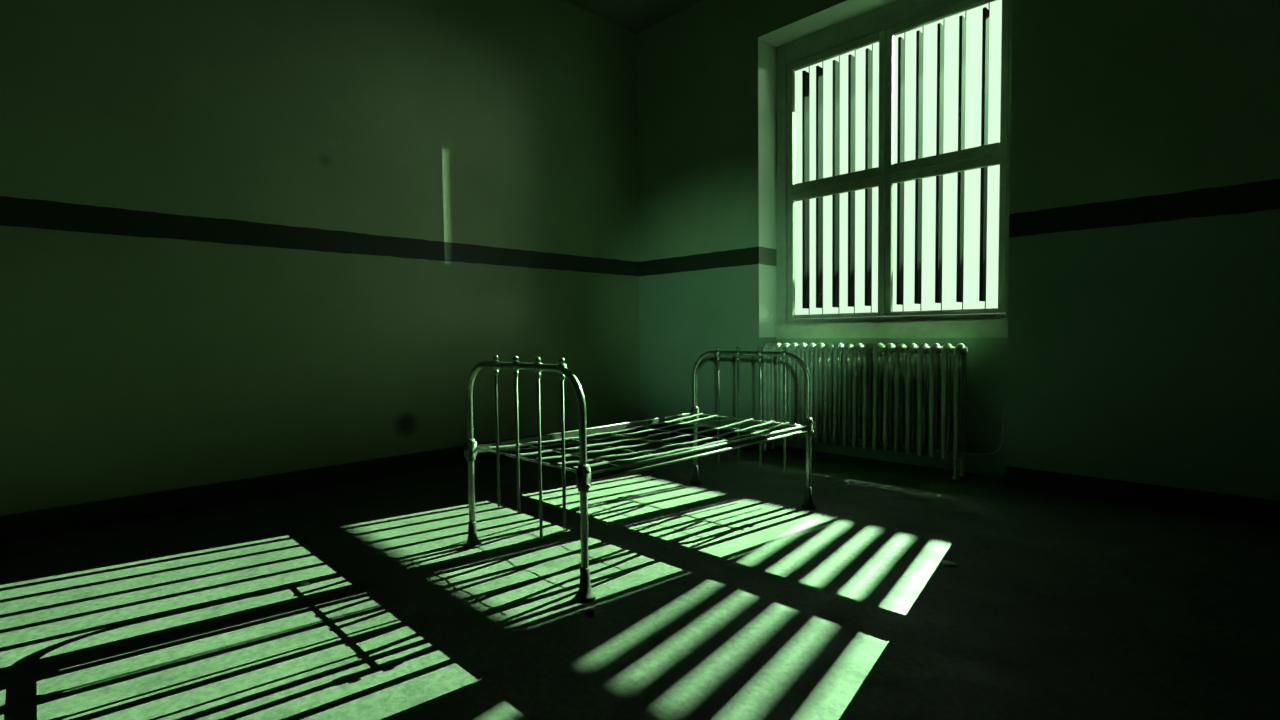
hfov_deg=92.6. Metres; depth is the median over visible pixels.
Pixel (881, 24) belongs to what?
window
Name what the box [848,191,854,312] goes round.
bar
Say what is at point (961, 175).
bar
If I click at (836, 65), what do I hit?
bar
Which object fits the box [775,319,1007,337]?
windowsill
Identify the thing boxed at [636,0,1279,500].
wall
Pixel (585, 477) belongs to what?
frame
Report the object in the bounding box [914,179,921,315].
bar
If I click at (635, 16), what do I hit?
ceiling
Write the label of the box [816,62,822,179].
bar
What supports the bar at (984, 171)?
in the wall at (1142, 344)
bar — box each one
[802,66,809,181]
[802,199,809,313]
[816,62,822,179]
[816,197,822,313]
[832,56,839,175]
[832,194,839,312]
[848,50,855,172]
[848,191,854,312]
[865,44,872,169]
[865,188,871,311]
[896,182,903,310]
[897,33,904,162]
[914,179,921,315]
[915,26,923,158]
[935,175,942,309]
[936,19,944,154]
[956,171,964,308]
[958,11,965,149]
[979,167,987,308]
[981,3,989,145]
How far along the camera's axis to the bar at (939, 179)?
4.79 m
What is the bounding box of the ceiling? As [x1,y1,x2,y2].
[565,0,701,33]
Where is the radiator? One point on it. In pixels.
(899, 397)
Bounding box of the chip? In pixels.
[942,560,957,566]
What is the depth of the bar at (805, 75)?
5.57 m
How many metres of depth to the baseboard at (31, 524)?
3.96 m
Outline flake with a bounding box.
[300,581,308,584]
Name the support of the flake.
on the floor
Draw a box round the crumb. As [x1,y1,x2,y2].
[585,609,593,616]
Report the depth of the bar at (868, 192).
5.20 m
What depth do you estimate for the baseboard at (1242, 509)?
3.68 m
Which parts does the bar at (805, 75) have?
rod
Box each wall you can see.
[0,0,640,515]
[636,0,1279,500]
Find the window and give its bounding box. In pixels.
[776,0,1011,323]
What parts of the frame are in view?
rod, rod, rail, rod, rod, rod, rail, rail, rod, rod, rod, rail, rod, rod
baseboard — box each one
[0,419,641,542]
[641,419,1279,527]
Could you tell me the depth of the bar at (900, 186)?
5.01 m
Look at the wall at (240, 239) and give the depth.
4.25 m
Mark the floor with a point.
(722, 597)
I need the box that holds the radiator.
[763,343,1006,479]
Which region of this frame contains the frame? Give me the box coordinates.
[464,346,815,602]
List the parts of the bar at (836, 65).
rod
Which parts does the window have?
sash, sash, sash, sash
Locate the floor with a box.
[0,433,1279,719]

